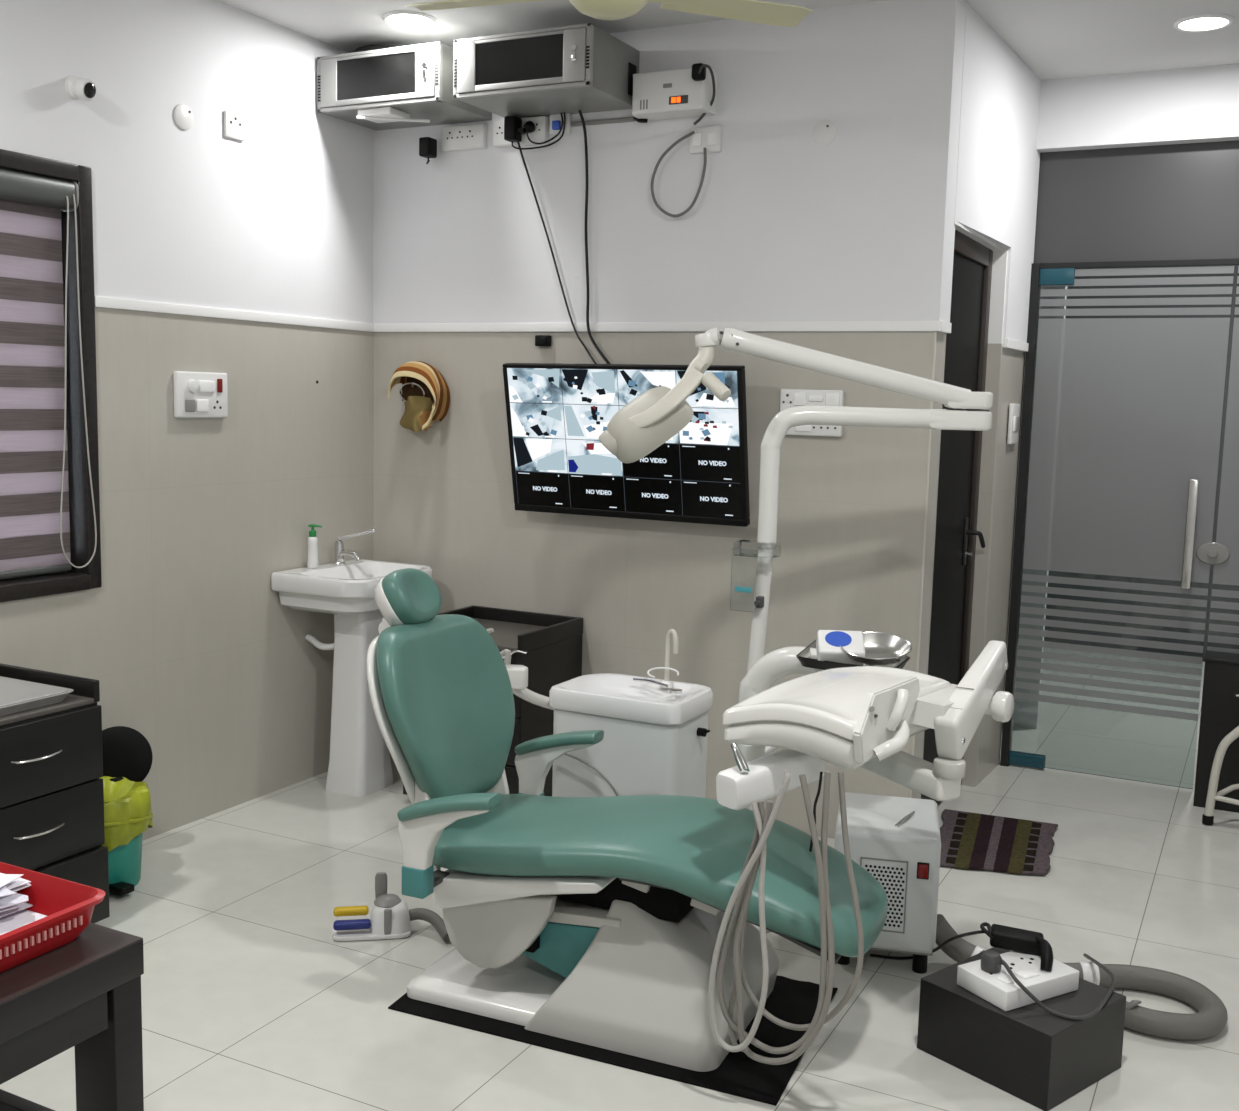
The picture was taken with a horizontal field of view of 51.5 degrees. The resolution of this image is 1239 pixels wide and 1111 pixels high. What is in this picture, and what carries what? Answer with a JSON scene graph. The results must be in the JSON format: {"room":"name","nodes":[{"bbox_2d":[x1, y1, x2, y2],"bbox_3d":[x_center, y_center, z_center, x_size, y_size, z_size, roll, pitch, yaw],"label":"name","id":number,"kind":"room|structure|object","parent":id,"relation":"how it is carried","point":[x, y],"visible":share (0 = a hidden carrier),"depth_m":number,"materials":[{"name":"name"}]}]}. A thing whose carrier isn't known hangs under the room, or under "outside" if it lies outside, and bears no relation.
{"room":"dental clinic","nodes":[
{"label":"dental clinic","id":0,"kind":"room"},
{"bbox_2d":[0,0,373,840],"bbox_3d":[-2.713,-0.236,2.310,0.200,2.873,7.400,5,8,27],"label":"wall","id":1,"kind":"structure","parent":0,"point":[188,642],"depth_m":4.53,"materials":[{"name":"white paint"}]},
{"bbox_2d":[0,149,101,602],"bbox_3d":[-2.056,-0.492,3.502,0.176,1.325,1.410,5,8,27],"label":"window","id":2,"kind":"structure","parent":1,"relation":"in","point":[81,514],"depth_m":4.05,"materials":[{"name":"wood"}]},
{"bbox_2d":[0,167,96,579],"bbox_3d":[-2.010,-0.498,3.498,0.101,1.223,1.323,5,8,27],"label":"roller blind","id":3,"kind":"object","parent":2,"relation":"attached to","point":[34,484],"visible":1,"depth_m":3.94,"materials":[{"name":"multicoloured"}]},
{"bbox_2d":[65,76,96,100],"bbox_3d":[-1.640,-1.427,3.923,0.072,0.075,0.071,5,8,27],"label":"security camera","id":4,"kind":"object","parent":1,"relation":"attached to","point":[77,88],"visible":1,"depth_m":3.91,"materials":[{"name":"white plastic"}]},
{"bbox_2d":[174,104,193,129],"bbox_3d":[-1.465,-1.477,4.325,0.012,0.084,0.084,5,8,27],"label":"junction cover","id":5,"kind":"object","parent":1,"relation":"attached to","point":[183,115],"visible":1,"depth_m":4.32,"materials":[{"name":"white plastic"}]},
{"bbox_2d":[173,371,227,417],"bbox_3d":[-1.453,-0.560,4.479,0.035,0.158,0.239,5,8,27],"label":"switchboard","id":6,"kind":"object","parent":1,"relation":"attached to","point":[196,394],"visible":1,"depth_m":4.46,"materials":[{"name":"white plastic"}]},
{"bbox_2d":[95,296,373,331],"bbox_3d":[-1.338,-0.872,4.684,0.009,0.034,1.406,5,8,27],"label":"trim","id":7,"kind":"structure","parent":1,"relation":"attached to","point":[104,302],"depth_m":4.56,"materials":[{"name":"white paint"}]},
{"bbox_2d":[224,110,244,140],"bbox_3d":[-1.358,-1.515,4.530,0.012,0.090,0.094,5,8,27],"label":"wall socket","id":8,"kind":"object","parent":1,"relation":"attached to","point":[234,123],"visible":1,"depth_m":4.52,"materials":[{"name":"white plastic"}]},
{"bbox_2d":[0,648,1238,1110],"bbox_3d":[0.610,1.244,3.133,5.600,0.100,12.000,5,8,27],"label":"floor","id":9,"kind":"structure","parent":0,"point":[250,1001],"depth_m":3.61,"materials":[{"name":"tile"}]},
{"bbox_2d":[0,663,109,922],"bbox_3d":[-1.872,0.742,3.336,0.514,0.725,0.952,5,8,27],"label":"base cabinet","id":10,"kind":"object","parent":9,"relation":"on","point":[52,791],"visible":0.73,"depth_m":3.52,"materials":[{"name":"black laminate"}]},
{"bbox_2d":[0,694,95,725],"bbox_3d":[-1.890,0.435,3.311,0.458,0.014,0.950,5,8,27],"label":"countertop","id":11,"kind":"structure","parent":10,"relation":"on","point":[71,701],"depth_m":3.49,"materials":[{"name":"grey laminate"}]},
{"bbox_2d":[0,676,73,715],"bbox_3d":[-1.807,0.390,3.390,0.355,0.058,0.615,5,8,27],"label":"steel tray","id":12,"kind":"object","parent":11,"relation":"on","point":[16,695],"visible":1,"depth_m":3.52,"materials":[{"name":"white"}]},
{"bbox_2d":[0,923,143,1110],"bbox_3d":[-1.331,0.959,1.528,0.788,0.760,1.245,5,8,27],"label":"desk","id":13,"kind":"object","parent":9,"relation":"on","point":[84,993],"visible":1,"depth_m":1.80,"materials":[{"name":"black laminate"}]},
{"bbox_2d":[0,862,104,972],"bbox_3d":[-0.985,0.526,1.741,0.335,0.062,0.452,5,8,27],"label":"plastic basket","id":14,"kind":"object","parent":13,"relation":"on","point":[68,906],"visible":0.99,"depth_m":1.82,"materials":[{"name":"red plastic"}]},
{"bbox_2d":[0,909,45,934],"bbox_3d":[-0.961,0.534,1.845,0.210,0.002,0.230,6,8,30],"label":"paper sheet","id":15,"kind":"object","parent":14,"relation":"in","point":[10,922],"visible":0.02,"depth_m":1.88,"materials":[{"name":"white paper"}]},
{"bbox_2d":[100,726,153,895],"bbox_3d":[-1.606,0.798,4.017,0.289,0.461,0.322,1,7,-6],"label":"pedal bin","id":16,"kind":"object","parent":9,"relation":"on","point":[127,754],"visible":0.62,"depth_m":4.00,"materials":[{"name":"teal"}]},
{"bbox_2d":[271,529,432,796],"bbox_3d":[-1.027,0.410,5.056,0.423,1.007,0.530,5,8,27],"label":"basin","id":17,"kind":"object","parent":9,"relation":"on","point":[360,765],"visible":0.95,"depth_m":4.96,"materials":[{"name":"white ceramic"}]},
{"bbox_2d":[307,524,321,567],"bbox_3d":[-1.191,-0.037,5.012,0.057,0.172,0.042,5,8,27],"label":"soap bottle","id":18,"kind":"object","parent":17,"relation":"on","point":[312,540],"visible":1,"depth_m":5.00,"materials":[{"name":"white plastic"}]},
{"bbox_2d":[333,529,375,564],"bbox_3d":[-1.065,-0.035,5.138,0.148,0.146,0.110,5,8,27],"label":"tap","id":19,"kind":"object","parent":17,"relation":"on","point":[339,552],"depth_m":5.12,"materials":[{"name":"silver metal"}]},
{"bbox_2d":[332,872,449,941],"bbox_3d":[-0.650,1.008,3.704,0.363,0.163,0.150,2,7,1],"label":"foot pedal","id":20,"kind":"object","parent":9,"relation":"on","point":[391,917],"visible":0.98,"depth_m":3.68,"materials":[{"name":"white plastic"}]},
{"bbox_2d":[403,605,582,795],"bbox_3d":[-0.483,0.592,4.941,0.515,0.700,0.469,5,8,27],"label":"base cabinet","id":21,"kind":"object","parent":9,"relation":"on","point":[552,644],"visible":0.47,"depth_m":4.81,"materials":[{"name":"black laminate"}]},
{"bbox_2d":[473,618,565,652],"bbox_3d":[-0.474,0.300,4.911,0.513,0.017,0.453,5,8,27],"label":"countertop","id":22,"kind":"structure","parent":21,"relation":"on","point":[505,634],"depth_m":4.94,"materials":[{"name":"grey laminate"}]},
{"bbox_2d":[486,628,712,797],"bbox_3d":[-0.068,0.636,4.035,0.727,0.830,0.361,4,7,18],"label":"dental spittoon unit","id":23,"kind":"object","parent":9,"relation":"on","point":[654,742],"visible":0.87,"depth_m":3.89,"materials":[{"name":"white plastic"}]},
{"bbox_2d":[549,673,712,725],"bbox_3d":[0.042,0.438,3.984,0.447,0.064,0.313,5,8,27],"label":"basin","id":24,"kind":"object","parent":23,"relation":"in","point":[621,699],"depth_m":3.91,"materials":[{"name":"white ceramic"}]},
{"bbox_2d":[388,975,837,1105],"bbox_3d":[-0.002,1.150,3.340,1.040,0.004,0.625,4,8,23],"label":"floor mat","id":25,"kind":"object","parent":9,"relation":"on","point":[792,1001],"visible":0.27,"depth_m":3.10,"materials":[{"name":"black rubber"}]},
{"bbox_2d":[366,568,887,1071],"bbox_3d":[-0.020,0.613,3.284,1.396,1.071,0.722,4,8,23],"label":"dental chair","id":26,"kind":"object","parent":25,"relation":"on","point":[593,921],"visible":0.97,"depth_m":3.18,"materials":[{"name":"green leather"}]},
{"bbox_2d":[377,614,514,798],"bbox_3d":[-0.488,0.432,3.469,0.243,0.508,0.561,4,8,23],"label":"backrest cushion","id":27,"kind":"object","parent":26,"relation":"on","point":[446,706],"depth_m":3.40,"materials":[{"name":"green leather"}]},
{"bbox_2d":[432,794,887,956],"bbox_3d":[0.096,0.763,3.250,1.135,0.223,0.509,4,8,23],"label":"seat cushion","id":28,"kind":"object","parent":26,"relation":"on","point":[649,863],"depth_m":3.13,"materials":[{"name":"green leather"}]},
{"bbox_2d":[599,327,992,671],"bbox_3d":[0.497,0.216,3.845,1.146,1.758,0.255,0,7,-9],"label":"lamp","id":29,"kind":"object","parent":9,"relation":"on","point":[658,414],"visible":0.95,"depth_m":3.72,"materials":[{"name":"white plastic"}]},
{"bbox_2d":[730,540,780,612],"bbox_3d":[0.401,0.063,3.812,0.134,0.208,0.070,5,8,27],"label":"holder","id":30,"kind":"object","parent":29,"relation":"attached to","point":[737,545],"visible":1,"depth_m":3.81,"materials":[{"name":"plastic"}]},
{"bbox_2d":[709,640,1013,1064],"bbox_3d":[0.611,0.685,3.294,0.731,0.963,1.179,2,7,5],"label":"dental delivery unit","id":31,"kind":"object","parent":9,"relation":"on","point":[846,718],"visible":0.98,"depth_m":2.87,"materials":[{"name":"white plastic"}]},
{"bbox_2d":[736,744,764,765],"bbox_3d":[0.324,0.497,3.176,0.072,0.079,0.072,5,8,27],"label":"dental handpiece","id":32,"kind":"object","parent":31,"relation":"on","point":[750,753],"depth_m":3.14,"materials":[{"name":"silver metal"}]},
{"bbox_2d":[796,640,909,671],"bbox_3d":[0.654,0.297,3.596,0.322,0.047,0.344,5,8,27],"label":"tray","id":33,"kind":"object","parent":31,"relation":"attached to","point":[805,657],"visible":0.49,"depth_m":3.51,"materials":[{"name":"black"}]},
{"bbox_2d":[816,630,864,665],"bbox_3d":[0.603,0.253,3.510,0.125,0.093,0.097,2,7,3],"label":"tissue box","id":34,"kind":"object","parent":33,"relation":"on","point":[828,642],"visible":0.97,"depth_m":3.48,"materials":[{"name":"white plastic"}]},
{"bbox_2d":[840,632,911,664],"bbox_3d":[0.690,0.255,3.468,0.193,0.075,0.137,5,8,27],"label":"bowl","id":35,"kind":"object","parent":33,"relation":"on","point":[880,648],"visible":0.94,"depth_m":3.49,"materials":[{"name":"silver metal"}]},
{"bbox_2d":[873,720,909,760],"bbox_3d":[0.608,0.411,2.851,0.120,0.079,0.048,-5,10,-44],"label":"handle","id":36,"kind":"object","parent":31,"relation":"attached to","point":[890,737],"depth_m":2.84,"materials":[{"name":"white plastic"}]},
{"bbox_2d":[834,792,940,973],"bbox_3d":[0.762,0.932,3.690,0.285,0.390,0.385,3,7,12],"label":"suction unit","id":37,"kind":"object","parent":9,"relation":"on","point":[904,859],"visible":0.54,"depth_m":3.51,"materials":[{"name":"grey plastic"}]},
{"bbox_2d":[860,857,907,932],"bbox_3d":[0.719,0.928,3.511,0.128,0.204,0.004,3,7,12],"label":"grille","id":38,"kind":"object","parent":37,"relation":"attached to","point":[891,872],"depth_m":3.50,"materials":[{"name":"grey plastic"}]},
{"bbox_2d":[940,809,1057,874],"bbox_3d":[1.329,1.022,4.578,0.420,0.017,0.631,4,7,21],"label":"rug","id":39,"kind":"object","parent":9,"relation":"on","point":[969,840],"visible":0.98,"depth_m":4.57,"materials":[{"name":"multicoloured fabric"}]},
{"bbox_2d":[917,947,1125,1110],"bbox_3d":[0.960,1.119,3.077,0.318,0.179,0.355,-4,9,-39],"label":"block","id":40,"kind":"object","parent":9,"relation":"on","point":[1043,1059],"visible":0.78,"depth_m":2.96,"materials":[{"name":"black laminate"}]},
{"bbox_2d":[957,951,1078,1010],"bbox_3d":[0.949,1.002,3.058,0.242,0.054,0.157,-3,8,-30],"label":"power strip","id":41,"kind":"object","parent":40,"relation":"on","point":[999,989],"visible":0.91,"depth_m":3.01,"materials":[{"name":"white plastic"}]},
{"bbox_2d":[870,922,1053,970],"bbox_3d":[0.887,1.032,3.341,0.130,0.278,0.649,-2,8,-28],"label":"power adapter","id":42,"kind":"object","parent":41,"relation":"on","point":[1001,936],"visible":0.97,"depth_m":3.14,"materials":[{"name":"black plastic"}]},
{"bbox_2d":[981,950,1115,1019],"bbox_3d":[1.154,1.039,3.203,0.259,0.226,0.709,8,9,41],"label":"plug","id":43,"kind":"object","parent":41,"relation":"attached to","point":[991,961],"visible":1,"depth_m":3.02,"materials":[{"name":"grey plastic"}]},
{"bbox_2d":[936,914,1227,1039],"bbox_3d":[1.195,1.107,3.424,0.778,0.150,0.322,5,8,27],"label":"hose","id":44,"kind":"object","parent":9,"relation":"on","point":[1211,1018],"visible":0.65,"depth_m":3.37,"materials":[{"name":"grey plastic"}]},
{"bbox_2d":[1193,650,1238,812],"bbox_3d":[2.680,0.722,4.931,0.838,0.600,0.209,5,8,27],"label":"base cabinet","id":45,"kind":"object","parent":9,"relation":"on","point":[1219,716],"visible":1,"depth_m":5.03,"materials":[{"name":"black laminate"}]},
{"bbox_2d":[1202,726,1238,824],"bbox_3d":[2.503,0.801,4.713,0.635,0.484,0.310,5,8,27],"label":"stool","id":46,"kind":"object","parent":9,"relation":"on","point":[1213,795],"visible":1,"depth_m":4.83,"materials":[{"name":"white metal"}]},
{"bbox_2d":[373,0,956,838],"bbox_3d":[0.046,-0.485,4.899,2.337,2.873,0.154,5,8,27],"label":"wall","id":47,"kind":"structure","parent":0,"point":[782,225],"depth_m":4.66,"materials":[{"name":"white paint"}]},
{"bbox_2d":[317,42,491,129],"bbox_3d":[-0.820,-1.807,4.906,0.563,0.248,0.371,5,8,27],"label":"wall rack","id":48,"kind":"object","parent":47,"relation":"attached to","point":[416,80],"depth_m":4.77,"materials":[{"name":"metal"}]},
{"bbox_2d":[357,107,429,122],"bbox_3d":[-0.853,-1.655,4.835,0.247,0.038,0.145,4,7,20],"label":"router","id":49,"kind":"object","parent":48,"relation":"attached to","point":[384,114],"visible":1,"depth_m":4.82,"materials":[{"name":"white plastic"}]},
{"bbox_2d":[387,361,449,431],"bbox_3d":[-0.805,-0.639,5.158,0.230,0.283,0.150,5,8,27],"label":"mask","id":50,"kind":"object","parent":47,"relation":"attached to","point":[420,413],"visible":1,"depth_m":5.14,"materials":[{"name":"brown wood"}]},
{"bbox_2d":[442,123,487,151],"bbox_3d":[-0.604,-1.629,5.007,0.197,0.091,0.032,5,8,27],"label":"strip","id":51,"kind":"object","parent":47,"relation":"attached to","point":[473,136],"visible":1,"depth_m":4.99,"materials":[{"name":"white plastic"}]},
{"bbox_2d":[419,137,436,163],"bbox_3d":[-0.750,-1.585,5.033,0.050,0.096,0.060,5,8,27],"label":"power adapter","id":52,"kind":"object","parent":51,"relation":"hanging from","point":[427,145],"visible":1,"depth_m":5.01,"materials":[{"name":"black plastic"}]},
{"bbox_2d":[493,116,548,146],"bbox_3d":[-0.377,-1.613,4.892,0.234,0.098,0.032,5,8,27],"label":"strip","id":53,"kind":"object","parent":47,"relation":"attached to","point":[540,134],"visible":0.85,"depth_m":4.86,"materials":[{"name":"white plastic"}]},
{"bbox_2d":[504,112,565,149],"bbox_3d":[-0.318,-1.591,4.810,0.237,0.124,0.060,5,8,27],"label":"power adapter","id":54,"kind":"object","parent":53,"relation":"attached to","point":[511,123],"visible":1,"depth_m":4.83,"materials":[{"name":"black plastic"}]},
{"bbox_2d":[517,127,596,363],"bbox_3d":[-0.229,-1.152,4.829,0.393,0.902,0.051,5,8,27],"label":"cable","id":55,"kind":"object","parent":54,"relation":"hanging from","point":[520,130],"visible":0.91,"depth_m":4.86,"materials":[{"name":"black plastic"}]},
{"bbox_2d":[524,113,562,144],"bbox_3d":[-0.288,-1.597,4.807,0.162,0.111,0.040,5,8,27],"label":"plug","id":56,"kind":"object","parent":53,"relation":"attached to","point":[529,126],"visible":1,"depth_m":4.82,"materials":[{"name":"black plastic"}]},
{"bbox_2d":[453,23,639,117],"bbox_3d":[-0.262,-1.730,4.616,0.557,0.202,0.391,5,8,27],"label":"wall rack","id":57,"kind":"object","parent":47,"relation":"attached to","point":[570,69],"visible":0.99,"depth_m":4.49,"materials":[{"name":"metal"}]},
{"bbox_2d":[578,110,610,363],"bbox_3d":[-0.082,-1.172,4.761,0.179,0.953,0.038,6,8,30],"label":"cable","id":58,"kind":"object","parent":57,"relation":"hanging from","point":[579,111],"visible":0.95,"depth_m":4.79,"materials":[{"name":"black plastic"}]},
{"bbox_2d":[550,113,571,135],"bbox_3d":[-0.224,-1.615,4.806,0.083,0.075,0.044,5,8,27],"label":"socket plate","id":59,"kind":"object","parent":47,"relation":"attached to","point":[555,119],"visible":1,"depth_m":4.80,"materials":[{"name":"white plastic"}]},
{"bbox_2d":[571,117,634,126],"bbox_3d":[-0.062,-1.601,4.742,0.265,0.016,0.013,5,8,27],"label":"cable conduit","id":60,"kind":"object","parent":47,"relation":"attached to","point":[624,119],"visible":0.95,"depth_m":4.73,"materials":[{"name":"grey plastic"}]},
{"bbox_2d":[503,363,749,526],"bbox_3d":[0.025,-0.417,4.724,0.964,0.563,0.192,5,8,27],"label":"television","id":61,"kind":"object","parent":47,"relation":"attached to","point":[557,413],"visible":0.92,"depth_m":4.70,"materials":[{"name":"black plastic"}]},
{"bbox_2d":[507,368,562,403],"bbox_3d":[-0.316,-0.633,4.790,0.230,0.128,0.024,5,8,27],"label":"picture","id":62,"kind":"object","parent":61,"relation":"attached to","point":[524,385],"depth_m":4.79},
{"bbox_2d":[510,403,564,438],"bbox_3d":[-0.308,-0.507,4.827,0.230,0.128,0.024,5,8,27],"label":"picture","id":63,"kind":"object","parent":61,"relation":"attached to","point":[527,420],"depth_m":4.83},
{"bbox_2d":[513,437,567,472],"bbox_3d":[-0.301,-0.380,4.865,0.230,0.128,0.024,5,8,27],"label":"picture","id":64,"kind":"object","parent":61,"relation":"attached to","point":[530,454],"depth_m":4.86},
{"bbox_2d":[561,369,618,404],"bbox_3d":[-0.110,-0.615,4.685,0.230,0.128,0.024,5,8,27],"label":"picture","id":65,"kind":"object","parent":61,"relation":"attached to","point":[578,386],"depth_m":4.68},
{"bbox_2d":[563,404,618,439],"bbox_3d":[-0.102,-0.489,4.723,0.230,0.128,0.024,5,8,27],"label":"picture","id":66,"kind":"object","parent":61,"relation":"attached to","point":[580,421],"depth_m":4.73},
{"bbox_2d":[566,439,622,475],"bbox_3d":[-0.094,-0.362,4.760,0.230,0.128,0.024,5,8,27],"label":"picture","id":67,"kind":"object","parent":61,"relation":"attached to","point":[584,457],"depth_m":4.77},
{"bbox_2d":[617,369,675,404],"bbox_3d":[0.097,-0.597,4.581,0.230,0.128,0.024,5,8,27],"label":"picture","id":68,"kind":"object","parent":61,"relation":"attached to","point":[631,383],"depth_m":4.59},
{"bbox_2d":[619,406,678,442],"bbox_3d":[0.105,-0.471,4.618,0.230,0.128,0.024,5,8,27],"label":"picture","id":69,"kind":"object","parent":61,"relation":"attached to","point":[675,439],"depth_m":4.59},
{"bbox_2d":[676,370,737,408],"bbox_3d":[0.304,-0.579,4.476,0.230,0.128,0.024,5,8,27],"label":"picture","id":70,"kind":"object","parent":61,"relation":"attached to","point":[702,397],"depth_m":4.47},
{"bbox_2d":[679,408,738,445],"bbox_3d":[0.312,-0.453,4.513,0.230,0.128,0.024,5,8,27],"label":"picture","id":71,"kind":"object","parent":61,"relation":"attached to","point":[707,426],"depth_m":4.51},
{"bbox_2d":[374,321,941,331],"bbox_3d":[0.025,-0.850,4.781,2.343,0.034,0.011,5,8,27],"label":"trim","id":72,"kind":"structure","parent":47,"relation":"attached to","point":[805,326],"depth_m":4.71,"materials":[{"name":"white paint"}]},
{"bbox_2d":[632,67,717,120],"bbox_3d":[0.192,-1.637,4.550,0.285,0.148,0.114,5,8,27],"label":"voltage stabiliser","id":73,"kind":"object","parent":47,"relation":"attached to","point":[668,94],"visible":1,"depth_m":4.51,"materials":[{"name":"white plastic"}]},
{"bbox_2d":[692,63,715,124],"bbox_3d":[0.294,-1.607,4.471,0.082,0.183,0.137,2,7,9],"label":"plug","id":74,"kind":"object","parent":73,"relation":"attached to","point":[698,69],"visible":1,"depth_m":4.42,"materials":[{"name":"black plastic"}]},
{"bbox_2d":[690,125,721,153],"bbox_3d":[0.305,-1.476,4.558,0.117,0.089,0.027,5,8,27],"label":"socket plate","id":75,"kind":"object","parent":47,"relation":"attached to","point":[709,137],"visible":1,"depth_m":4.55,"materials":[{"name":"white plastic"}]},
{"bbox_2d":[651,131,706,217],"bbox_3d":[0.211,-1.363,4.598,0.218,0.299,0.016,5,8,27],"label":"cable loop","id":76,"kind":"object","parent":75,"relation":"hanging from","point":[692,132],"visible":1,"depth_m":4.59,"materials":[{"name":"grey"}]},
{"bbox_2d":[780,389,843,436],"bbox_3d":[0.667,-0.498,4.477,0.227,0.160,0.029,5,8,27],"label":"switchboard","id":77,"kind":"object","parent":47,"relation":"attached to","point":[789,398],"visible":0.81,"depth_m":4.46,"materials":[{"name":"white plastic"}]},
{"bbox_2d":[813,120,836,144],"bbox_3d":[0.697,-1.438,4.369,0.084,0.084,0.012,5,8,27],"label":"junction cover","id":78,"kind":"object","parent":47,"relation":"attached to","point":[824,132],"visible":1,"depth_m":4.37,"materials":[{"name":"white plastic"}]},
{"bbox_2d":[910,332,936,797],"bbox_3d":[1.029,0.147,4.378,0.007,1.794,0.007,5,8,27],"label":"trim","id":79,"kind":"structure","parent":47,"relation":"attached to","point":[935,333],"depth_m":4.35,"materials":[{"name":"grey wood"}]},
{"bbox_2d":[216,0,1238,80],"bbox_3d":[0.683,-1.706,2.771,5.600,0.100,12.000,5,8,27],"label":"ceiling","id":80,"kind":"structure","parent":0,"point":[1056,39],"depth_m":4.55,"materials":[{"name":"white paint"}]},
{"bbox_2d":[382,10,435,27],"bbox_3d":[-0.748,-1.907,4.573,0.190,0.010,0.190,5,8,27],"label":"recessed light","id":81,"kind":"object","parent":80,"relation":"in","point":[400,18],"visible":1,"depth_m":4.56,"materials":[{"name":"white paint"}]},
{"bbox_2d":[387,14,430,25],"bbox_3d":[-0.748,-1.909,4.572,0.158,0.004,0.158,5,8,27],"label":"diffuser","id":82,"kind":"object","parent":81,"relation":"attached to","point":[393,19],"depth_m":4.57,"materials":[{"name":"white plastic"}]},
{"bbox_2d":[404,0,812,26],"bbox_3d":[-0.026,-1.583,3.274,1.147,0.301,0.836,1,7,-1],"label":"ceiling fan","id":83,"kind":"object","parent":80,"relation":"hanging from","point":[776,14],"visible":1,"depth_m":3.58,"materials":[{"name":"beige"}]},
{"bbox_2d":[1173,14,1233,31],"bbox_3d":[1.993,-1.816,4.384,0.190,0.010,0.190,5,8,27],"label":"recessed light","id":84,"kind":"object","parent":80,"relation":"in","point":[1202,22],"visible":1,"depth_m":4.38,"materials":[{"name":"white paint"}]},
{"bbox_2d":[1179,18,1227,29],"bbox_3d":[1.993,-1.818,4.384,0.158,0.004,0.158,5,8,27],"label":"diffuser","id":85,"kind":"object","parent":84,"relation":"attached to","point":[1184,23],"depth_m":4.39,"materials":[{"name":"white plastic"}]},
{"bbox_2d":[912,0,1040,798],"bbox_3d":[1.308,-0.456,4.922,0.171,2.873,1.336,5,8,29],"label":"wall","id":86,"kind":"structure","parent":0,"point":[994,158],"depth_m":4.84,"materials":[{"name":"white paint"}]},
{"bbox_2d":[921,220,1007,805],"bbox_3d":[1.257,-0.092,4.822,0.113,2.172,0.814,5,8,27],"label":"door","id":87,"kind":"structure","parent":86,"relation":"in","point":[973,351],"depth_m":4.98,"materials":[{"name":"black wood"}]},
{"bbox_2d":[937,321,1028,351],"bbox_3d":[1.385,-0.817,4.826,0.020,0.044,1.300,5,8,29],"label":"trim","id":88,"kind":"structure","parent":86,"relation":"attached to","point":[946,326],"depth_m":5.11,"materials":[{"name":"white paint"}]},
{"bbox_2d":[1007,403,1019,443],"bbox_3d":[1.627,-0.543,5.295,0.022,0.166,0.150,5,8,27],"label":"light switch","id":89,"kind":"object","parent":86,"relation":"attached to","point":[1013,423],"visible":1,"depth_m":5.25,"materials":[{"name":"white plastic"}]},
{"bbox_2d":[1000,263,1040,766],"bbox_3d":[1.716,-0.151,5.494,0.034,2.148,0.062,5,8,27],"label":"trim","id":90,"kind":"structure","parent":86,"relation":"attached to","point":[1034,304],"depth_m":5.46,"materials":[{"name":"black wood"}]},
{"bbox_2d":[1002,286,1066,728],"bbox_3d":[0.655,-0.576,5.765,2.227,2.873,1.950,5,8,27],"label":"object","id":91,"kind":"structure","parent":0,"point":[1026,712],"depth_m":6.23,"materials":[{"name":"white paint"}]},
{"bbox_2d":[1037,64,1238,152],"bbox_3d":[2.959,-0.409,4.871,2.843,2.873,0.220,5,8,27],"label":"wall","id":92,"kind":"structure","parent":0,"point":[1196,104],"depth_m":5.07,"materials":[{"name":"white paint"}]},
{"bbox_2d":[1009,265,1238,788],"bbox_3d":[2.420,-0.080,5.112,1.628,2.119,0.086,5,8,27],"label":"door","id":93,"kind":"structure","parent":92,"relation":"in","point":[1126,423],"depth_m":5.28,"materials":[{"name":"clear glass"}]},
{"bbox_2d":[1033,140,1238,262],"bbox_3d":[2.473,-1.385,4.998,1.693,0.485,0.030,5,8,27],"label":"wall panel","id":94,"kind":"object","parent":92,"relation":"attached to","point":[1173,201],"depth_m":5.17,"materials":[{"name":"grey glass"}]},
{"bbox_2d":[1040,258,1238,268],"bbox_3d":[2.463,-1.145,4.998,1.673,0.022,0.025,5,8,27],"label":"trim","id":95,"kind":"structure","parent":92,"relation":"attached to","point":[1235,261],"depth_m":5.17,"materials":[{"name":"grey metal"}]},
{"bbox_2d":[1044,265,1238,661],"bbox_3d":[3.481,-0.628,6.760,3.650,2.873,2.400,5,8,27],"label":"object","id":96,"kind":"structure","parent":0,"point":[1233,295],"depth_m":8.08,"materials":[{"name":"grey"}]},
{"bbox_3d":[-0.975,0.516,1.867,0.111,0.004,0.168,5,8,27],"label":"paper slip","id":97,"kind":"object","parent":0,"visible":0},
{"bbox_2d":[0,905,17,911],"bbox_3d":[-0.973,0.510,1.858,0.162,0.004,0.120,-5,10,-44],"label":"paper slip","id":98,"kind":"object","parent":97,"relation":"on","point":[13,906],"visible":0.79,"depth_m":1.86,"materials":[{"name":"white paper"}]},
{"bbox_2d":[0,891,28,908],"bbox_3d":[-0.952,0.504,1.864,0.157,0.004,0.107,-5,10,-44],"label":"paper slip","id":99,"kind":"object","parent":98,"relation":"on","point":[10,900],"visible":0.67,"depth_m":1.88,"materials":[{"name":"white paper"}]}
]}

